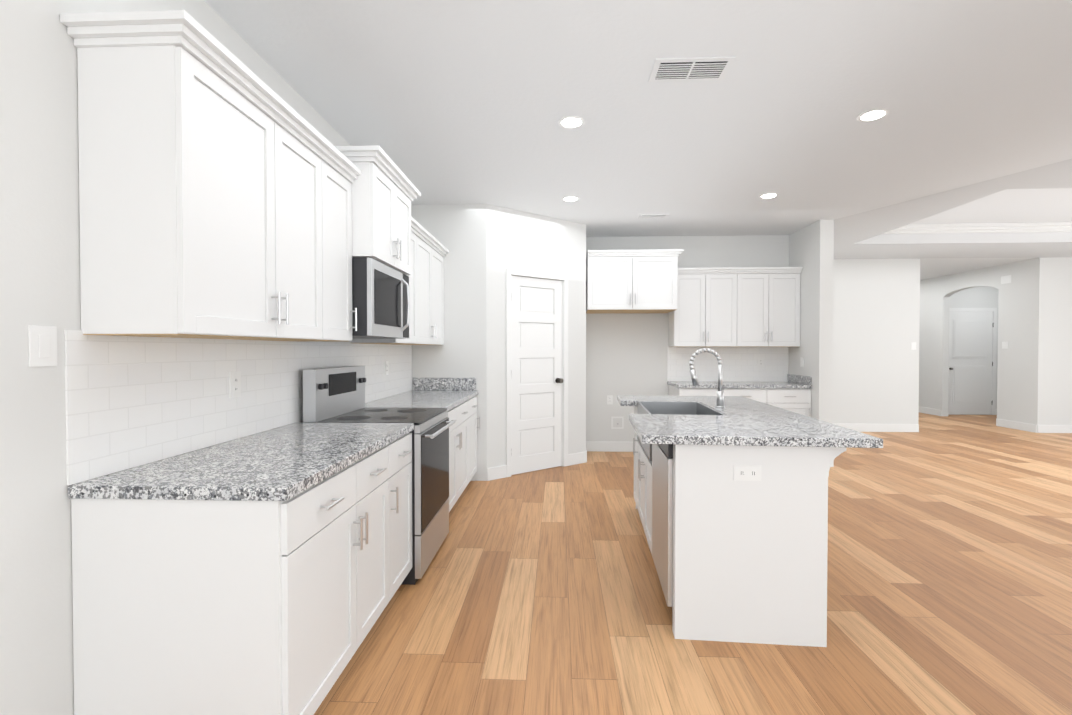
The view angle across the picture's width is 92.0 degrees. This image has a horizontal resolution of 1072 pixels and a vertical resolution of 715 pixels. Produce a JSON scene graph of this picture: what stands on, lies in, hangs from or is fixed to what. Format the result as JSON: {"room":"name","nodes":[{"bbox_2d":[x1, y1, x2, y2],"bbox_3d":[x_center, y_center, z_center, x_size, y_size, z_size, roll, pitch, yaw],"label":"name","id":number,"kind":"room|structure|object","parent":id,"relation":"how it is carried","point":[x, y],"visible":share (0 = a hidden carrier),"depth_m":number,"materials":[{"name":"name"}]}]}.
{"room":"kitchen","nodes":[
{"label":"kitchen","id":0,"kind":"room"},
{"bbox_2d":[486,204,585,467],"bbox_3d":[0.008,-0.156,5.750,1.404,2.820,0.120,-1,1,-39],"label":"wall","id":1,"kind":"structure","parent":0,"point":[520,240],"depth_m":5.59,"materials":[{"name":"white paint"}]},
{"bbox_2d":[487,268,586,480],"bbox_3d":[0.013,0.159,5.749,1.404,2.190,0.136,-1,1,-39],"label":"door frame","id":2,"kind":"structure","parent":1,"relation":"attached to","point":[498,472],"depth_m":5.62,"materials":[{"name":"white wood"}]},
{"bbox_2d":[511,275,563,474],"bbox_3d":[0.023,0.188,5.681,0.725,2.118,0.110,-1,1,-39],"label":"pantry door","id":3,"kind":"structure","parent":1,"relation":"in","point":[537,380],"depth_m":5.69,"materials":[{"name":"white wood"}]},
{"bbox_2d":[0,0,1071,714],"bbox_3d":[4.581,-0.141,4.698,11.990,2.820,16.120,0,1,2],"label":"wall","id":4,"kind":"structure","parent":0,"point":[864,324],"depth_m":5.27,"materials":[{"name":"white paint"}]},
{"bbox_2d":[28,325,56,366],"bbox_3d":[-1.432,-0.033,1.504,0.009,0.118,0.080,0,1,2],"label":"light switch","id":5,"kind":"object","parent":4,"relation":"attached to","point":[42,346],"visible":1,"depth_m":1.50,"materials":[{"name":"white plastic"}]},
{"bbox_2d":[68,30,287,340],"bbox_3d":[-1.250,-0.534,1.905,0.331,0.912,0.591,0,1,2],"label":"upper cabinet","id":6,"kind":"object","parent":4,"relation":"attached to","point":[225,192],"depth_m":1.62,"materials":[{"name":"white wood"}]},
{"bbox_2d":[64,330,411,484],"bbox_3d":[-1.350,0.126,3.427,0.008,0.474,3.707,0,1,2],"label":"tile backsplash","id":7,"kind":"structure","parent":4,"relation":"attached to","point":[132,401],"depth_m":2.05,"materials":[{"name":"white tile"}]},
{"bbox_2d":[229,371,240,397],"bbox_3d":[-1.387,0.124,2.386,0.008,0.118,0.075,0,1,2],"label":"outlet","id":8,"kind":"object","parent":7,"relation":"attached to","point":[234,384],"visible":1,"depth_m":2.38,"materials":[{"name":"white plastic"}]},
{"bbox_2d":[385,361,387,374],"bbox_3d":[-1.296,0.092,4.493,0.008,0.118,0.075,0,1,2],"label":"outlet","id":9,"kind":"object","parent":7,"relation":"attached to","point":[386,367],"visible":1,"depth_m":4.48,"materials":[{"name":"white plastic"}]},
{"bbox_2d":[288,122,331,340],"bbox_3d":[-1.231,-0.541,2.353,0.331,0.912,0.544,0,1,2],"label":"upper cabinet","id":10,"kind":"object","parent":4,"relation":"attached to","point":[309,169],"depth_m":2.43,"materials":[{"name":"white wood"}]},
{"bbox_2d":[332,158,355,341],"bbox_3d":[-1.215,-0.547,2.721,0.331,0.912,0.431,0,1,2],"label":"upper cabinet","id":11,"kind":"object","parent":4,"relation":"attached to","point":[342,311],"depth_m":2.80,"materials":[{"name":"white wood"}]},
{"bbox_2d":[328,154,415,277],"bbox_3d":[-1.130,-0.856,3.313,0.451,0.552,0.765,0,1,2],"label":"upper cabinet","id":12,"kind":"object","parent":4,"relation":"attached to","point":[383,225],"depth_m":3.05,"materials":[{"name":"white wood"}]},
{"bbox_2d":[352,257,409,338],"bbox_3d":[-1.109,-0.353,3.320,0.488,0.446,0.757,0,1,2],"label":"over-the-range microwave","id":13,"kind":"object","parent":12,"relation":"attached to","point":[380,298],"visible":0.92,"depth_m":3.07,"materials":[{"name":"grey metal"}]},
{"bbox_2d":[351,230,419,344],"bbox_3d":[-1.160,-0.566,4.018,0.331,0.912,0.627,0,1,2],"label":"upper cabinet","id":14,"kind":"object","parent":4,"relation":"attached to","point":[414,283],"depth_m":4.20,"materials":[{"name":"white wood"}]},
{"bbox_2d":[420,234,443,344],"bbox_3d":[-1.128,-0.577,4.747,0.331,0.912,1.072,0,1,2],"label":"upper cabinet","id":15,"kind":"object","parent":4,"relation":"attached to","point":[431,257],"depth_m":4.76,"materials":[{"name":"white wood"}]},
{"bbox_2d":[607,395,612,403],"bbox_3d":[0.973,0.558,6.801,0.075,0.118,0.008,0,1,2],"label":"outlet","id":16,"kind":"object","parent":4,"relation":"attached to","point":[609,399],"visible":1,"depth_m":6.80,"materials":[{"name":"white plastic"}]},
{"bbox_2d":[611,417,623,428],"bbox_3d":[1.072,0.858,6.790,0.160,0.160,0.030,0,1,2],"label":"outlet box","id":17,"kind":"object","parent":4,"relation":"attached to","point":[617,422],"visible":1,"depth_m":6.80,"materials":[{"name":"white plastic"}]},
{"bbox_2d":[586,249,683,313],"bbox_3d":[1.188,-0.925,6.435,1.120,0.704,0.671,0,1,2],"label":"upper cabinet","id":18,"kind":"object","parent":4,"relation":"attached to","point":[631,281],"visible":0.98,"depth_m":6.16,"materials":[{"name":"white wood"}]},
{"bbox_2d":[667,346,788,381],"bbox_3d":[2.492,0.081,6.729,1.552,0.464,0.008,0,1,2],"label":"tile backsplash","id":19,"kind":"structure","parent":4,"relation":"attached to","point":[739,364],"depth_m":6.72,"materials":[{"name":"white tile"}]},
{"bbox_2d":[669,267,802,346],"bbox_3d":[2.491,-0.622,6.529,1.537,0.973,0.381,0,1,2],"label":"upper cabinet","id":20,"kind":"object","parent":4,"relation":"attached to","point":[738,306],"visible":1,"depth_m":6.40,"materials":[{"name":"white wood"}]},
{"bbox_2d":[800,357,803,366],"bbox_3d":[3.250,0.055,6.320,0.009,0.118,0.075,0,1,2],"label":"light switch","id":21,"kind":"object","parent":4,"relation":"attached to","point":[801,361],"visible":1,"depth_m":6.31,"materials":[{"name":"white plastic"}]},
{"bbox_2d":[586,406,1071,466],"bbox_3d":[4.638,1.205,4.655,11.870,0.130,16.000,0,1,2],"label":"baseboard","id":22,"kind":"structure","parent":4,"relation":"attached to","point":[610,446],"depth_m":8.41,"materials":[{"name":"white wood"}]},
{"bbox_2d":[911,342,915,349],"bbox_3d":[6.136,-0.186,8.400,0.075,0.118,0.009,0,1,2],"label":"light switch","id":23,"kind":"object","parent":4,"relation":"attached to","point":[913,345],"visible":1,"depth_m":8.40,"materials":[{"name":"white plastic"}]},
{"bbox_2d":[948,311,993,414],"bbox_3d":[8.923,0.114,10.616,0.911,2.118,0.069,0,1,2],"label":"hall door","id":24,"kind":"structure","parent":4,"relation":"in","point":[970,358],"depth_m":10.63,"materials":[{"name":"white wood"}]},
{"bbox_2d":[950,308,996,414],"bbox_3d":[9.045,0.081,10.638,1.480,2.200,0.016,0,1,2],"label":"door frame","id":25,"kind":"structure","parent":4,"relation":"attached to","point":[994,409],"depth_m":10.62,"materials":[{"name":"white wood"}]},
{"bbox_2d":[882,222,1071,233],"bbox_3d":[6.457,-1.782,7.105,4.050,0.110,0.100,0,1,2],"label":"crown molding","id":26,"kind":"structure","parent":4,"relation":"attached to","point":[990,227],"depth_m":7.06,"materials":[{"name":"white wood"}]},
{"bbox_2d":[1002,342,1007,348],"bbox_3d":[8.107,-0.214,8.940,0.009,0.118,0.120,0,1,2],"label":"light switch","id":27,"kind":"object","parent":4,"relation":"attached to","point":[1004,345],"visible":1,"depth_m":8.94,"materials":[{"name":"white plastic"}]},
{"bbox_2d":[1001,275,1010,283],"bbox_3d":[8.108,-1.344,8.923,0.006,0.130,0.200,0,1,2],"label":"door chime","id":28,"kind":"object","parent":4,"relation":"attached to","point":[1005,279],"visible":1,"depth_m":8.92,"materials":[{"name":"white plastic"}]},
{"bbox_2d":[204,0,1071,279],"bbox_3d":[4.549,-1.728,4.866,12.070,0.350,16.500,0,1,2],"label":"ceiling","id":29,"kind":"structure","parent":0,"point":[456,101],"depth_m":3.10,"materials":[{"name":"white paint"}]},
{"bbox_2d":[562,196,579,201],"bbox_3d":[0.339,-1.553,5.069,0.176,0.005,0.176,0,1,2],"label":"recessed light","id":30,"kind":"object","parent":29,"relation":"in","point":[570,198],"visible":1,"depth_m":5.05,"materials":[{"name":"white"}]},
{"bbox_2d":[558,116,584,127],"bbox_3d":[0.231,-1.528,3.362,0.176,0.005,0.176,0,1,2],"label":"recessed light","id":31,"kind":"object","parent":29,"relation":"in","point":[571,122],"visible":1,"depth_m":3.36,"materials":[{"name":"white"}]},
{"bbox_2d":[638,214,668,218],"bbox_3d":[1.298,-1.560,5.719,0.310,0.012,0.160,0,1,2],"label":"ceiling vent","id":32,"kind":"object","parent":29,"relation":"in","point":[643,216],"visible":0.98,"depth_m":5.70,"materials":[{"name":"silver metal"}]},
{"bbox_2d":[648,56,735,81],"bbox_3d":[0.814,-1.515,2.727,0.400,0.012,0.220,0,1,2],"label":"ceiling vent","id":33,"kind":"object","parent":29,"relation":"in","point":[691,69],"visible":1,"depth_m":2.71,"materials":[{"name":"silver metal"}]},
{"bbox_2d":[759,193,778,198],"bbox_3d":[2.236,-1.552,4.968,0.176,0.005,0.176,0,1,2],"label":"recessed light","id":34,"kind":"object","parent":29,"relation":"in","point":[767,195],"visible":1,"depth_m":4.95,"materials":[{"name":"white"}]},
{"bbox_2d":[856,109,888,121],"bbox_3d":[2.123,-1.526,3.261,0.176,0.005,0.176,0,1,2],"label":"recessed light","id":35,"kind":"object","parent":29,"relation":"in","point":[872,115],"visible":1,"depth_m":3.26,"materials":[{"name":"white plastic"}]},
{"bbox_2d":[834,159,1071,258],"bbox_3d":[6.962,-1.550,4.763,7.240,0.001,7.163,0,1,2],"label":"ceiling","id":36,"kind":"structure","parent":29,"relation":"attached to","point":[850,231],"depth_m":6.16,"materials":[{"name":"white paint"}]},
{"bbox_2d":[314,413,1071,714],"bbox_3d":[4.549,1.306,4.911,12.070,0.080,16.500,0,1,2],"label":"floor","id":37,"kind":"structure","parent":0,"point":[949,574],"depth_m":2.69,"materials":[{"name":"brown wood"}]},
{"bbox_2d":[71,456,366,714],"bbox_3d":[-1.082,0.871,1.890,0.671,0.882,0.613,0,1,2],"label":"base cabinet","id":38,"kind":"object","parent":37,"relation":"on","point":[205,607],"depth_m":1.59,"materials":[{"name":"white wood"}]},
{"bbox_2d":[303,366,455,584],"bbox_3d":[-0.948,0.677,3.329,0.741,1.226,0.757,0,1,2],"label":"range","id":39,"kind":"object","parent":37,"relation":"on","point":[333,394],"visible":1,"depth_m":3.15,"materials":[{"name":"grey metal"}]},
{"bbox_2d":[367,441,398,633],"bbox_3d":[-1.062,0.864,2.340,0.671,0.882,0.525,0,1,2],"label":"base cabinet","id":40,"kind":"object","parent":37,"relation":"on","point":[382,578],"depth_m":2.42,"materials":[{"name":"white wood"}]},
{"bbox_2d":[395,433,411,586],"bbox_3d":[-1.046,0.858,2.717,0.671,0.882,0.468,0,1,2],"label":"base cabinet","id":41,"kind":"object","parent":37,"relation":"on","point":[403,445],"depth_m":2.77,"materials":[{"name":"white wood"}]},
{"bbox_2d":[448,399,470,511],"bbox_3d":[-0.979,0.835,4.268,0.671,0.882,1.100,0,1,2],"label":"base cabinet","id":42,"kind":"object","parent":37,"relation":"on","point":[460,431],"depth_m":4.33,"materials":[{"name":"white wood"}]},
{"bbox_2d":[471,396,478,478],"bbox_3d":[-0.948,0.824,4.998,0.671,0.882,0.599,0,1,2],"label":"base cabinet","id":43,"kind":"object","parent":37,"relation":"on","point":[474,405],"depth_m":5.10,"materials":[{"name":"white wood"}]},
{"bbox_2d":[68,378,477,500],"bbox_3d":[-1.010,0.319,3.426,0.682,0.170,3.729,0,1,2],"label":"countertop","id":44,"kind":"structure","parent":43,"relation":"on","point":[286,462],"depth_m":1.93,"materials":[{"name":"stone"}]},
{"bbox_2d":[633,406,636,508],"bbox_3d":[1.107,0.824,4.096,0.619,0.908,0.490,0,1,6],"label":"base cabinet","id":45,"kind":"object","parent":37,"relation":"on","point":[635,407],"depth_m":4.26,"materials":[{"name":"white wood"}]},
{"bbox_2d":[617,395,882,447],"bbox_3d":[1.100,0.358,3.331,1.030,0.040,2.080,0,1,6],"label":"countertop","id":46,"kind":"structure","parent":45,"relation":"on","point":[743,421],"depth_m":2.58,"materials":[{"name":"stone"}]},
{"bbox_2d":[637,401,724,460],"bbox_3d":[0.951,0.480,3.499,0.450,0.284,0.800,0,1,6],"label":"farmhouse sink","id":47,"kind":"object","parent":46,"relation":"in","point":[681,408],"visible":0.33,"depth_m":3.87,"materials":[{"name":"silver metal"}]},
{"bbox_2d":[689,348,724,407],"bbox_3d":[1.150,0.136,3.494,0.234,0.398,0.101,0,1,6],"label":"faucet","id":48,"kind":"object","parent":46,"relation":"on","point":[719,395],"visible":1,"depth_m":3.46,"materials":[{"name":"silver metal"}]},
{"bbox_2d":[637,439,640,518],"bbox_3d":[1.066,0.830,3.705,0.617,0.908,0.540,0,1,6],"label":"base cabinet","id":49,"kind":"object","parent":37,"relation":"on","point":[638,444],"depth_m":3.89,"materials":[{"name":"white wood"}]},
{"bbox_2d":[652,444,672,606],"bbox_3d":[0.962,0.847,2.732,0.614,0.905,0.605,0,1,6],"label":"dishwasher","id":50,"kind":"object","parent":37,"relation":"on","point":[662,505],"visible":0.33,"depth_m":2.60,"materials":[{"name":"grey metal"}]},
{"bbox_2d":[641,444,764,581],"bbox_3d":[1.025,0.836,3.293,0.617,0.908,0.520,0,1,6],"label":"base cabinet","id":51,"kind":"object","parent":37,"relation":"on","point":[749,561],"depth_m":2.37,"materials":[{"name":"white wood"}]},
{"bbox_2d":[734,465,760,480],"bbox_3d":[0.961,0.525,2.348,0.120,0.070,0.008,0,1,6],"label":"outlet","id":52,"kind":"object","parent":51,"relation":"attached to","point":[747,472],"visible":1,"depth_m":2.35,"materials":[{"name":"white plastic"}]},
{"bbox_2d":[828,447,845,476],"bbox_3d":[1.368,0.470,2.386,0.100,0.150,0.050,0,1,6],"label":"corbel bracket","id":53,"kind":"object","parent":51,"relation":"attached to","point":[834,453],"visible":0.31,"depth_m":2.36,"materials":[{"name":"white wood"}]},
{"bbox_2d":[668,385,775,404],"bbox_3d":[2.260,0.802,6.443,1.085,0.882,0.616,0,1,2],"label":"base cabinet","id":54,"kind":"object","parent":37,"relation":"on","point":[764,395],"depth_m":6.13,"materials":[{"name":"white wood"}]},
{"bbox_2d":[667,374,811,388],"bbox_3d":[2.478,0.289,6.415,1.552,0.140,0.637,0,1,2],"label":"countertop","id":55,"kind":"structure","parent":54,"relation":"on","point":[798,381],"depth_m":6.17,"materials":[{"name":"stone"}]},
{"bbox_2d":[772,388,810,416],"bbox_3d":[2.968,0.803,6.412,0.571,0.882,0.616,0,1,2],"label":"base cabinet","id":56,"kind":"object","parent":37,"relation":"on","point":[797,400],"depth_m":6.10,"materials":[{"name":"white wood"}]}
]}

